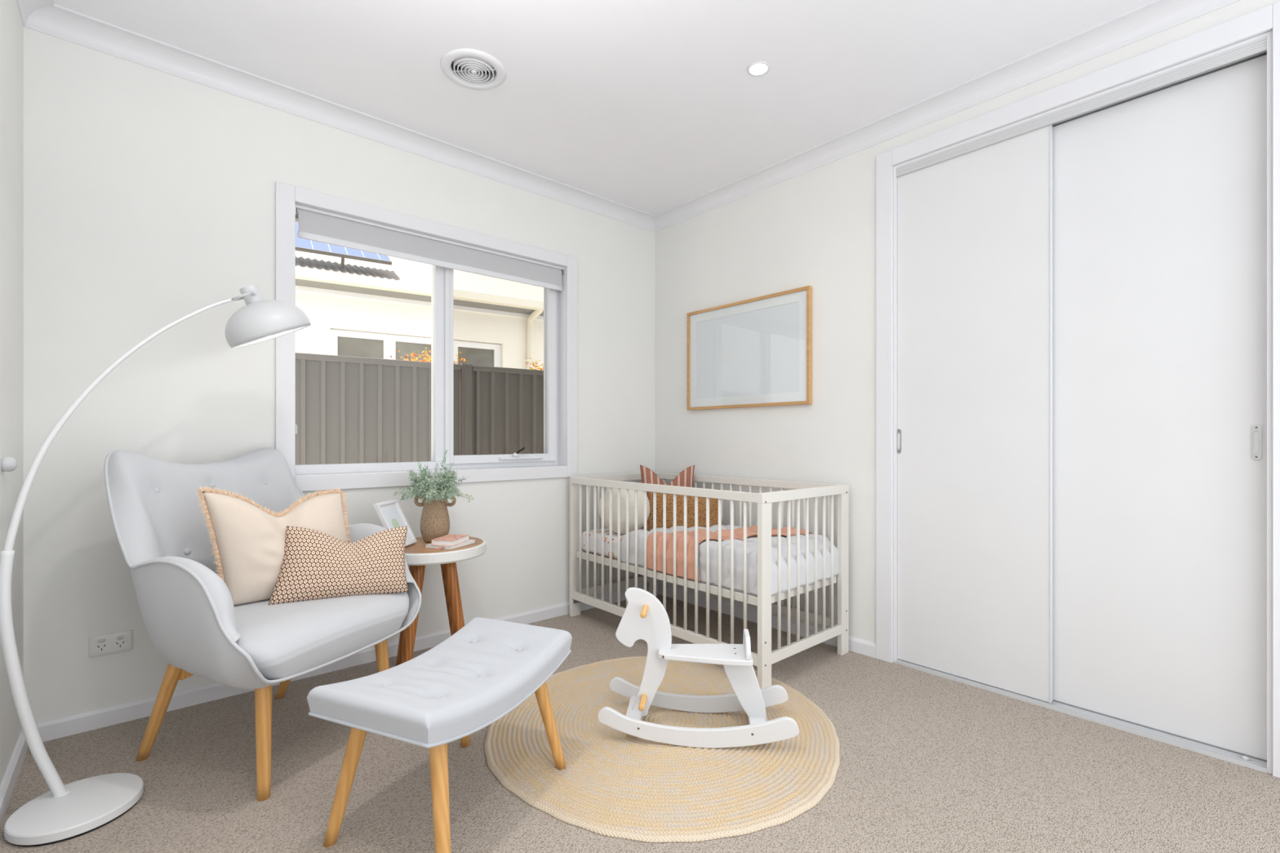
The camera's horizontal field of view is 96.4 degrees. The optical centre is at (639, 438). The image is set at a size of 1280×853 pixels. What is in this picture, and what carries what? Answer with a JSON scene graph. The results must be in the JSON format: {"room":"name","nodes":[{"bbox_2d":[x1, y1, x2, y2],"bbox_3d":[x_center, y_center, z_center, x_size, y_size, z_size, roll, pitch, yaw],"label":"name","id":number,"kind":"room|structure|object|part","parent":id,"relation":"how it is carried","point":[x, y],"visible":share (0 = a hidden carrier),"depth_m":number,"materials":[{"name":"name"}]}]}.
{"room":"bedroom","nodes":[
{"label":"bedroom","id":0,"kind":"room"},
{"bbox_2d":[0,0,23,785],"bbox_3d":[-1.033,-0.259,0.643,0.120,2.678,3.450,0,0,-41],"label":"wall","id":1,"kind":"structure","parent":0,"point":[11,28],"depth_m":1.77,"materials":[{"name":"white paint"}]},
{"bbox_2d":[0,457,17,471],"bbox_3d":[-1.837,0.075,1.667,0.030,0.044,0.044,0,0,-41],"label":"handle","id":2,"kind":"object","parent":1,"relation":"attached to","point":[7,464],"visible":1,"depth_m":1.66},
{"bbox_2d":[0,728,28,827],"bbox_3d":[-0.983,1.026,0.688,0.014,0.067,3.450,0,0,-41],"label":"baseboard","id":3,"kind":"structure","parent":1,"relation":"attached to","point":[9,780],"depth_m":1.73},
{"bbox_2d":[16,0,53,26],"bbox_3d":[-0.958,-1.461,0.710,0.080,0.074,3.450,0,0,-41],"label":"trim","id":4,"kind":"structure","parent":1,"relation":"attached to","point":[26,7],"depth_m":1.95,"materials":[{"name":"white paint"}]},
{"bbox_2d":[23,3,654,723],"bbox_3d":[-0.774,-0.119,3.220,4.080,2.958,0.230,0,0,-41],"label":"wall","id":5,"kind":"structure","parent":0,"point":[149,193],"depth_m":2.27,"materials":[{"name":"white paint"}]},
{"bbox_2d":[88,630,132,657],"bbox_3d":[-1.959,0.760,2.118,0.117,0.075,0.013,0,0,-41],"label":"power outlet","id":6,"kind":"object","parent":5,"relation":"attached to","point":[120,642],"visible":1,"depth_m":2.12,"materials":[{"name":"white plastic"}]},
{"bbox_2d":[97,638,104,643],"bbox_3d":[-1.976,0.742,2.099,0.018,0.012,0.006,0,0,-41],"label":"switch","id":7,"kind":"object","parent":6,"relation":"attached to","point":[100,640],"depth_m":2.10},
{"bbox_2d":[116,635,123,639],"bbox_3d":[-1.938,0.742,2.133,0.018,0.012,0.006,0,0,-41],"label":"switch","id":8,"kind":"object","parent":6,"relation":"attached to","point":[118,637],"depth_m":2.13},
{"bbox_2d":[35,583,648,742],"bbox_3d":[-1.009,1.026,2.957,2.980,0.067,0.014,0,0,-41],"label":"baseboard","id":9,"kind":"structure","parent":5,"relation":"attached to","point":[50,730],"depth_m":2.30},
{"bbox_2d":[275,181,577,491],"bbox_3d":[-1.026,-0.436,3.040,1.578,1.339,0.165,0,0,-41],"label":"window","id":10,"kind":"structure","parent":5,"relation":"attached to","point":[559,459],"depth_m":3.04,"materials":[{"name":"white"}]},
{"bbox_3d":[-0.792,-0.437,3.291,0.696,1.146,0.067,0,0,-41],"label":"sash","id":11,"kind":"part","parent":10,"relation":"part of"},
{"bbox_3d":[-0.690,0.071,3.290,0.059,0.047,0.019,0,0,5],"label":"winder handle","id":12,"kind":"part","parent":10,"relation":"part of","materials":[{"name":"black plastic"}]},
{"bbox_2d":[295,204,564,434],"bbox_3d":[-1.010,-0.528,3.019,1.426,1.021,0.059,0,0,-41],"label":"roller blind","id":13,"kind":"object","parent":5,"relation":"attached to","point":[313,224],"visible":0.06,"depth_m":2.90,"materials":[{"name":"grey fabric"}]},
{"bbox_3d":[-0.999,-0.912,3.013,1.404,0.031,0.012,0,0,-41],"label":"rail","id":14,"kind":"part","parent":13,"relation":"part of","materials":[{"name":"white metal"}]},
{"bbox_2d":[53,0,1154,215],"bbox_3d":[0.368,-1.548,1.988,4.000,0.100,3.610,0,0,-41],"label":"ceiling","id":15,"kind":"structure","parent":0,"point":[653,107],"depth_m":2.28,"materials":[{"name":"paint"}]},
{"bbox_2d":[440,48,506,89],"bbox_3d":[-0.674,-1.534,2.322,0.256,0.099,0.256,0,0,-41],"label":"ceiling vent","id":16,"kind":"object","parent":15,"relation":"in","point":[480,64],"visible":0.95,"depth_m":2.31,"materials":[{"name":"white plastic"}]},
{"bbox_2d":[746,61,769,75],"bbox_3d":[0.479,-1.496,2.315,0.092,0.004,0.092,0,0,-41],"label":"recessed light","id":17,"kind":"object","parent":15,"relation":"in","point":[757,68],"visible":1,"depth_m":2.31,"materials":[{"name":"white plastic"}]},
{"bbox_2d":[750,63,766,74],"bbox_3d":[0.479,-1.496,2.315,0.066,0.002,0.066,0,0,-41],"label":"diffuser","id":18,"kind":"object","parent":17,"relation":"attached to","point":[755,68],"depth_m":2.31,"materials":[{"name":"white plastic"}]},
{"bbox_2d":[0,594,1279,852],"bbox_3d":[0.421,1.090,1.928,4.000,0.060,3.450,0,0,-41],"label":"floor","id":19,"kind":"structure","parent":0,"point":[930,763],"depth_m":1.75,"materials":[{"name":"carpet"}]},
{"bbox_2d":[0,284,311,847],"bbox_3d":[-1.478,0.252,1.857,0.281,1.616,0.806,0,0,25],"label":"arc floor lamp","id":20,"kind":"object","parent":19,"relation":"on","point":[81,807],"visible":1,"depth_m":1.60,"materials":[{"name":"white metal"}]},
{"bbox_3d":[-1.578,-0.085,1.777,0.019,0.811,0.543,0,0,35],"label":"arm","id":21,"kind":"part","parent":20,"relation":"part of","materials":[{"name":"white paint"}]},
{"bbox_3d":[-1.392,-0.503,2.008,0.070,0.041,0.038,0,0,-41],"label":"fork arm","id":22,"kind":"part","parent":20,"relation":"part of"},
{"bbox_3d":[-1.361,-0.415,2.100,0.264,0.187,0.274,0,0,-41],"label":"lamp shade","id":23,"kind":"part","parent":20,"relation":"part of","materials":[{"name":"white metal"}]},
{"bbox_2d":[103,447,422,801],"bbox_3d":[-1.313,0.549,2.023,0.777,1.023,0.750,0,0,21],"label":"wingback armchair","id":24,"kind":"object","parent":19,"relation":"on","point":[190,616],"visible":0.74,"depth_m":1.83,"materials":[{"name":"grey fabric"}]},
{"bbox_3d":[-1.559,0.879,1.864,0.223,0.362,0.045,0,0,21],"label":"leg","id":25,"kind":"part","parent":24,"relation":"part of","materials":[{"name":"brown wood"}]},
{"bbox_3d":[-1.309,0.477,1.689,0.429,0.266,0.120,0,0,21],"label":"armrest","id":26,"kind":"part","parent":24,"relation":"part of","materials":[{"name":"grey fabric"}]},
{"bbox_3d":[-1.533,0.324,2.107,0.298,0.573,0.720,0,0,21],"label":"backrest","id":27,"kind":"part","parent":24,"relation":"part of","materials":[{"name":"grey fabric"}]},
{"bbox_3d":[-1.119,0.884,1.704,0.044,0.352,0.071,0,0,-42],"label":"leg","id":28,"kind":"part","parent":24,"relation":"part of","materials":[{"name":"brown wood"}]},
{"bbox_2d":[195,484,351,605],"bbox_3d":[-1.277,0.372,2.064,0.167,0.442,0.527,0,0,39],"label":"cushion","id":29,"kind":"object","parent":24,"relation":"on","point":[249,547],"visible":0.73,"depth_m":1.95,"materials":[{"name":"beige fabric"}]},
{"bbox_3d":[-1.390,0.879,2.305,0.223,0.362,0.045,0,0,21],"label":"leg","id":30,"kind":"part","parent":24,"relation":"part of","materials":[{"name":"brown wood"}]},
{"bbox_3d":[-1.205,0.639,1.981,0.535,0.156,0.660,0,0,21],"label":"seat","id":31,"kind":"part","parent":24,"relation":"part of","materials":[{"name":"grey fabric"}]},
{"bbox_2d":[268,525,408,604],"bbox_3d":[-1.079,0.445,2.076,0.452,0.271,0.141,0,0,-30],"label":"lumbar cushion","id":32,"kind":"object","parent":24,"relation":"on","point":[316,565],"visible":1,"depth_m":2.02,"materials":[{"name":"beige fabric"}]},
{"bbox_3d":[-1.086,0.477,2.267,0.429,0.266,0.120,0,0,21],"label":"armrest","id":33,"kind":"part","parent":24,"relation":"part of","materials":[{"name":"grey fabric"}]},
{"bbox_3d":[-0.956,0.884,2.130,0.071,0.352,0.044,0,0,-6],"label":"leg","id":34,"kind":"part","parent":24,"relation":"part of","materials":[{"name":"brown wood"}]},
{"bbox_2d":[306,617,572,852],"bbox_3d":[-0.532,0.844,1.663,0.415,0.433,0.645,0,0,23],"label":"ottoman","id":35,"kind":"object","parent":19,"relation":"on","point":[479,674],"visible":1,"depth_m":1.50,"materials":[{"name":"grey fabric"}]},
{"bbox_3d":[-0.765,0.876,1.510,0.128,0.367,0.045,0,0,-9],"label":"leg","id":36,"kind":"part","parent":35,"relation":"part of","materials":[{"name":"brown wood"}]},
{"bbox_3d":[-0.482,0.876,1.389,0.045,0.367,0.128,0,0,-35],"label":"leg","id":37,"kind":"part","parent":35,"relation":"part of","materials":[{"name":"brown wood"}]},
{"bbox_3d":[-0.582,0.876,1.936,0.045,0.367,0.128,0,0,-35],"label":"leg","id":38,"kind":"part","parent":35,"relation":"part of","materials":[{"name":"brown wood"}]},
{"bbox_3d":[-0.299,0.871,1.814,0.128,0.355,0.045,0,0,-9],"label":"leg","id":39,"kind":"part","parent":35,"relation":"part of","materials":[{"name":"brown wood"}]},
{"bbox_2d":[395,535,486,666],"bbox_3d":[-0.946,0.770,2.611,0.476,0.580,0.476,0,0,-41],"label":"round side table","id":40,"kind":"object","parent":19,"relation":"on","point":[417,556],"visible":0.53,"depth_m":2.51,"materials":[{"name":"brown wood"}]},
{"bbox_2d":[373,498,417,546],"bbox_3d":[-1.083,0.378,2.538,0.114,0.202,0.170,0,0,5],"label":"photo frame","id":41,"kind":"object","parent":40,"relation":"on","point":[390,513],"visible":0.7,"depth_m":2.55,"materials":[{"name":"white"}]},
{"bbox_2d":[382,506,408,537],"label":"print","id":42,"kind":"object","parent":41,"relation":"attached to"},
{"bbox_3d":[-1.068,0.793,2.656,0.147,0.533,0.057,0,0,22],"label":"leg","id":43,"kind":"part","parent":40,"relation":"part of","materials":[{"name":"brown wood"}]},
{"bbox_3d":[-0.991,0.793,2.489,0.057,0.533,0.147,0,0,22],"label":"leg","id":44,"kind":"part","parent":40,"relation":"part of","materials":[{"name":"brown wood"}]},
{"bbox_2d":[413,494,456,542],"bbox_3d":[-0.959,0.370,2.677,0.156,0.220,0.132,0,0,40],"label":"vase","id":45,"kind":"object","parent":40,"relation":"on","point":[434,520],"visible":0.72,"depth_m":2.63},
{"bbox_3d":[-1.029,0.290,2.677,0.057,0.057,0.016,0,0,0],"label":"ring handle","id":46,"kind":"part","parent":45,"relation":"part of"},
{"bbox_2d":[394,452,474,502],"bbox_3d":[-0.963,0.174,2.679,0.324,0.247,0.340,0,0,-44],"label":"artificial plant","id":47,"kind":"object","parent":45,"relation":"in","point":[426,486],"visible":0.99,"depth_m":2.63,"materials":[{"name":"green plant"}]},
{"bbox_3d":[-0.889,0.290,2.677,0.057,0.057,0.016,0,0,0],"label":"ring handle","id":48,"kind":"part","parent":45,"relation":"part of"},
{"bbox_3d":[-0.901,0.793,2.733,0.057,0.533,0.147,0,0,22],"label":"leg","id":49,"kind":"part","parent":40,"relation":"part of","materials":[{"name":"brown wood"}]},
{"bbox_2d":[425,539,475,550],"bbox_3d":[-0.859,0.474,2.559,0.135,0.012,0.218,0,0,21],"label":"notebook","id":50,"kind":"object","parent":40,"relation":"on","point":[470,541],"visible":0.6,"depth_m":2.52,"materials":[{"name":"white paper"}]},
{"bbox_2d":[431,533,469,546],"bbox_3d":[-0.849,0.456,2.571,0.105,0.024,0.150,0,0,11],"label":"notebook","id":51,"kind":"object","parent":50,"relation":"on","point":[449,540],"visible":1,"depth_m":2.52,"materials":[{"name":"pink paper"}]},
{"bbox_3d":[-0.824,0.793,2.566,0.147,0.533,0.057,0,0,22],"label":"leg","id":52,"kind":"part","parent":40,"relation":"part of","materials":[{"name":"brown wood"}]},
{"bbox_2d":[484,656,839,843],"bbox_3d":[0.091,1.054,2.131,1.275,0.010,1.272,0,0,-41],"label":"jute rug","id":53,"kind":"object","parent":19,"relation":"on","point":[613,783],"visible":0.7,"depth_m":1.84,"materials":[{"name":"beige wicker"}]},
{"bbox_2d":[597,587,799,748],"bbox_3d":[0.206,0.798,2.072,0.681,0.501,0.270,0,0,6],"label":"rocking horse","id":54,"kind":"object","parent":53,"relation":"on","point":[645,617],"visible":1,"depth_m":2.06},
{"bbox_3d":[0.234,0.776,2.069,0.333,0.020,0.166,0,0,6],"label":"seat","id":55,"kind":"part","parent":54,"relation":"part of","materials":[{"name":"white paint"}]},
{"bbox_3d":[0.374,0.904,2.054,0.160,0.223,0.020,0,0,6],"label":"leg","id":56,"kind":"part","parent":54,"relation":"part of","materials":[{"name":"white paint"}]},
{"bbox_3d":[0.384,0.732,2.053,0.017,0.070,0.154,0,0,6],"label":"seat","id":57,"kind":"part","parent":54,"relation":"part of","materials":[{"name":"white paint"}]},
{"bbox_2d":[569,472,848,688],"bbox_3d":[0.307,0.644,3.126,0.705,0.832,1.406,0,0,-41],"label":"crib","id":58,"kind":"object","parent":19,"relation":"on","point":[764,602],"visible":0.9,"depth_m":2.76,"materials":[{"name":"white wood"}]},
{"bbox_3d":[-0.389,0.665,3.430,0.065,0.790,0.026,0,0,-41],"label":"leg","id":59,"kind":"part","parent":58,"relation":"part of","materials":[{"name":"white wood"}]},
{"bbox_2d":[582,528,644,559],"bbox_3d":[0.312,0.613,3.133,0.619,0.120,1.332,0,0,-41],"label":"mattress","id":60,"kind":"object","parent":58,"relation":"in","point":[606,530],"visible":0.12,"depth_m":3.29,"materials":[{"name":"white fabric"}]},
{"bbox_2d":[599,488,649,534],"bbox_3d":[-0.089,0.402,3.299,0.294,0.294,0.197,0,0,-10],"label":"round cushion","id":61,"kind":"object","parent":60,"relation":"on","point":[623,491],"visible":0.6,"depth_m":3.23,"materials":[{"name":"beige fabric"}]},
{"bbox_2d":[640,465,694,528],"bbox_3d":[0.168,0.361,3.546,0.376,0.396,0.135,0,0,-8],"label":"striped cushion","id":62,"kind":"object","parent":60,"relation":"on","point":[685,478],"visible":0.24,"depth_m":3.53,"materials":[{"name":"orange fabric"}]},
{"bbox_2d":[620,524,839,596],"bbox_3d":[0.419,0.574,2.975,0.616,0.203,1.000,0,0,-41],"label":"quilt","id":63,"kind":"object","parent":60,"relation":"on","point":[752,542],"visible":0.38,"depth_m":2.62,"materials":[{"name":"white fabric"}]},
{"bbox_2d":[646,488,722,531],"bbox_3d":[0.256,0.428,3.316,0.470,0.267,0.141,0,0,1],"label":"cushion","id":64,"kind":"object","parent":63,"relation":"on","point":[713,503],"visible":0.48,"depth_m":3.26,"materials":[{"name":"brown fabric"}]},
{"bbox_2d":[646,524,813,582],"bbox_3d":[0.455,0.561,2.919,0.797,0.214,0.383,0,0,-20],"label":"blanket","id":65,"kind":"object","parent":63,"relation":"on","point":[752,531],"visible":0.7,"depth_m":2.83,"materials":[{"name":"orange fabric"}]},
{"bbox_3d":[-0.149,0.249,3.642,0.705,0.042,0.028,0,0,-41],"label":"rail","id":66,"kind":"part","parent":58,"relation":"part of","materials":[{"name":"white wood"}]},
{"bbox_3d":[-0.149,0.932,3.642,0.575,0.045,0.020,0,0,-41],"label":"rail","id":67,"kind":"part","parent":58,"relation":"part of","materials":[{"name":"white wood"}]},
{"bbox_3d":[0.090,0.665,3.854,0.065,0.790,0.026,0,0,-41],"label":"leg","id":68,"kind":"part","parent":58,"relation":"part of","materials":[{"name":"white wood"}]},
{"bbox_3d":[0.051,0.930,2.901,0.024,0.044,1.350,0,0,-41],"label":"rail","id":69,"kind":"part","parent":58,"relation":"part of","materials":[{"name":"white wood"}]},
{"bbox_3d":[0.051,0.249,2.901,0.024,0.038,1.348,0,0,-41],"label":"rail","id":70,"kind":"part","parent":58,"relation":"part of","materials":[{"name":"white wood"}]},
{"bbox_3d":[0.306,0.692,3.126,0.645,0.036,1.342,0,0,-41],"label":"frame","id":71,"kind":"part","parent":58,"relation":"part of","materials":[{"name":"white wood"}]},
{"bbox_3d":[0.561,0.930,3.352,0.024,0.044,1.350,0,0,-41],"label":"rail","id":72,"kind":"part","parent":58,"relation":"part of","materials":[{"name":"white wood"}]},
{"bbox_3d":[0.561,0.249,3.352,0.024,0.038,1.348,0,0,-41],"label":"rail","id":73,"kind":"part","parent":58,"relation":"part of","materials":[{"name":"white wood"}]},
{"bbox_3d":[0.522,0.659,2.399,0.065,0.778,0.026,0,0,-41],"label":"leg","id":74,"kind":"part","parent":58,"relation":"part of","materials":[{"name":"white wood"}]},
{"bbox_3d":[0.762,0.249,2.611,0.705,0.042,0.028,0,0,-41],"label":"rail","id":75,"kind":"part","parent":58,"relation":"part of","materials":[{"name":"white wood"}]},
{"bbox_3d":[0.762,0.932,2.611,0.575,0.045,0.020,0,0,-41],"label":"rail","id":76,"kind":"part","parent":58,"relation":"part of","materials":[{"name":"white wood"}]},
{"bbox_3d":[1.002,0.665,2.823,0.065,0.790,0.026,0,0,-41],"label":"leg","id":77,"kind":"part","parent":58,"relation":"part of","materials":[{"name":"white wood"}]},
{"bbox_2d":[895,659,1266,773],"bbox_3d":[1.633,1.053,2.288,0.102,0.014,1.181,0,0,-41],"label":"floor track","id":78,"kind":"object","parent":19,"relation":"on","point":[1258,764],"visible":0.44,"depth_m":2.10,"materials":[{"name":"white metal"}]},
{"bbox_2d":[1240,755,1249,760],"bbox_3d":[1.980,1.044,1.871,0.020,0.008,0.020,0,0,-41],"label":"door stop","id":79,"kind":"object","parent":78,"relation":"on","point":[1245,757],"visible":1,"depth_m":1.87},
{"bbox_2d":[654,0,1279,643],"bbox_3d":[1.286,-0.259,2.693,0.110,2.678,3.450,0,0,-41],"label":"wall","id":80,"kind":"structure","parent":0,"point":[815,228],"depth_m":3.04,"materials":[{"name":"white paint"}]},
{"bbox_2d":[686,285,812,410],"bbox_3d":[0.607,-0.495,3.355,0.029,0.624,0.891,0,0,-41],"label":"picture frame","id":81,"kind":"object","parent":80,"relation":"attached to","point":[756,352],"visible":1,"depth_m":3.31,"materials":[{"name":"brown wood"}]},
{"bbox_2d":[696,301,799,399],"bbox_3d":[0.610,-0.495,3.358,0.004,0.506,0.773,0,0,-41],"label":"print","id":82,"kind":"object","parent":81,"relation":"attached to","point":[752,352],"depth_m":3.32},
{"bbox_2d":[657,583,875,658],"bbox_3d":[0.621,1.026,3.353,0.014,0.067,1.579,0,0,-41],"label":"baseboard","id":83,"kind":"structure","parent":80,"relation":"attached to","point":[867,648],"depth_m":3.28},
{"bbox_2d":[654,0,1239,232],"bbox_3d":[1.215,-1.461,2.630,0.080,0.074,3.450,0,0,-41],"label":"trim","id":84,"kind":"structure","parent":80,"relation":"attached to","point":[1156,16],"depth_m":2.42,"materials":[{"name":"white paint"}]},
{"bbox_2d":[897,124,1053,703],"bbox_3d":[1.428,-0.101,2.493,0.035,2.289,0.609,0,0,-41],"label":"door","id":85,"kind":"structure","parent":80,"relation":"in","point":[975,228],"depth_m":2.46,"materials":[{"name":"white wood"}]},
{"bbox_3d":[1.227,0.012,2.707,0.014,0.116,0.023,0,0,-41],"label":"flush handle","id":86,"kind":"part","parent":85,"relation":"part of","materials":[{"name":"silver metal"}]},
{"bbox_2d":[875,0,1279,777],"bbox_3d":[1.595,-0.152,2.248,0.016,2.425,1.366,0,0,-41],"label":"trim","id":87,"kind":"structure","parent":80,"relation":"attached to","point":[1266,19],"depth_m":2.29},
{"bbox_2d":[895,35,1266,177],"bbox_3d":[1.634,-1.252,2.289,0.093,0.053,1.181,0,0,-41],"label":"track","id":88,"kind":"object","parent":80,"relation":"attached to","point":[1256,48],"visible":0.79,"depth_m":2.11,"materials":[{"name":"white metal"}]},
{"bbox_2d":[1053,54,1266,760],"bbox_3d":[1.835,-0.101,2.090,0.033,2.290,0.620,0,0,-41],"label":"door","id":89,"kind":"structure","parent":80,"relation":"in","point":[1160,197],"depth_m":2.04,"materials":[{"name":"white wood"}]},
{"bbox_3d":[2.018,0.012,1.872,0.014,0.116,0.023,0,0,-41],"label":"flush handle","id":90,"kind":"part","parent":89,"relation":"part of","materials":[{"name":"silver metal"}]},
{"label":"outside","id":91,"kind":"structure","parent":0,"visible":0},
{"bbox_3d":[-2.929,1.360,7.381,18.000,0.100,8.840,0,0,-41],"label":"ground","id":92,"kind":"structure","parent":91,"visible":0},
{"bbox_2d":[386,349,414,360],"bbox_3d":[-1.874,0.175,4.533,0.400,1.770,0.325,0,0,35],"label":"bush","id":93,"kind":"object","parent":92,"relation":"on","point":[406,356],"visible":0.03,"depth_m":4.51,"materials":[{"name":"orange plant"}]},
{"bbox_2d":[406,343,431,362],"bbox_3d":[-1.738,0.121,4.705,0.402,1.878,0.390,0,0,-41],"label":"bush","id":94,"kind":"object","parent":92,"relation":"on","point":[428,359],"visible":0.15,"depth_m":4.66,"materials":[{"name":"orange plant"}]},
{"bbox_2d":[295,352,543,465],"bbox_3d":[-1.473,0.390,4.371,5.200,1.940,0.087,0,0,-34],"label":"metal fence","id":95,"kind":"object","parent":92,"relation":"on","point":[349,410],"visible":0.2,"depth_m":4.17,"materials":[{"name":"grey metal"}]},
{"bbox_3d":[-2.514,-0.551,3.679,2.700,0.042,0.065,0,0,-34],"label":"rail","id":96,"kind":"part","parent":95,"relation":"part of","materials":[{"name":"grey metal"}]},
{"bbox_3d":[-1.355,0.390,4.449,0.077,1.940,0.087,0,0,-34],"label":"fence post","id":97,"kind":"part","parent":95,"relation":"part of","materials":[{"name":"grey metal"}]},
{"bbox_3d":[-0.320,-0.551,5.151,2.415,0.042,0.065,0,0,-34],"label":"rail","id":98,"kind":"part","parent":95,"relation":"part of","materials":[{"name":"grey metal"}]},
{"bbox_2d":[295,250,543,370],"bbox_3d":[-4.255,-0.980,7.890,11.000,4.680,4.789,0,0,-33],"label":"house","id":99,"kind":"structure","parent":92,"relation":"on","point":[362,308],"depth_m":6.64,"materials":[{"name":"beige paint"}]},
{"bbox_2d":[295,222,391,268],"bbox_3d":[-4.460,-2.349,6.295,2.980,0.892,1.437,0,0,-33],"label":"solar panel","id":100,"kind":"object","parent":99,"relation":"on","point":[301,244],"visible":0.22,"depth_m":6.34,"materials":[{"name":"glass"}]},
{"bbox_3d":[-4.460,-2.383,6.295,2.980,0.042,1.620,0,29,-33],"label":"panel frame","id":101,"kind":"part","parent":100,"relation":"part of","materials":[{"name":"metal"}]},
{"bbox_3d":[-3.134,-0.532,6.420,0.468,1.184,0.006,0,0,-33],"label":"house pane","id":102,"kind":"part","parent":99,"relation":"part of","materials":[{"name":"grey glass"}]},
{"bbox_3d":[-2.568,-0.532,6.787,0.630,1.184,0.006,0,0,-33],"label":"house pane","id":103,"kind":"part","parent":99,"relation":"part of","materials":[{"name":"grey glass"}]},
{"bbox_3d":[-3.197,-1.581,6.259,11.000,0.046,0.020,0,0,-33],"label":"wall trim","id":104,"kind":"part","parent":99,"relation":"part of","materials":[{"name":"beige paint"}]},
{"bbox_3d":[-2.046,-0.532,7.126,0.456,1.184,0.006,0,0,-33],"label":"house pane","id":105,"kind":"part","parent":99,"relation":"part of","materials":[{"name":"grey glass"}]},
{"bbox_2d":[524,310,542,369],"bbox_3d":[-1.334,-0.190,7.245,0.110,2.900,0.392,0,0,-33],"label":"downpipe","id":106,"kind":"object","parent":99,"relation":"attached to","point":[535,313],"visible":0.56,"depth_m":7.33,"materials":[{"name":"beige metal"}]},
{"bbox_2d":[453,351,467,364],"bbox_3d":[-1.524,0.164,4.815,0.293,1.793,0.402,0,0,-41],"label":"bush","id":107,"kind":"object","parent":92,"relation":"on","point":[459,352],"visible":0.12,"depth_m":4.83,"materials":[{"name":"orange plant"}]},
{"bbox_2d":[525,357,543,370],"bbox_3d":[-0.940,0.143,5.266,0.310,1.835,0.401,0,0,-41],"label":"bush","id":108,"kind":"object","parent":92,"relation":"on","point":[535,366],"visible":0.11,"depth_m":5.27,"materials":[{"name":"orange plant"}]}
]}

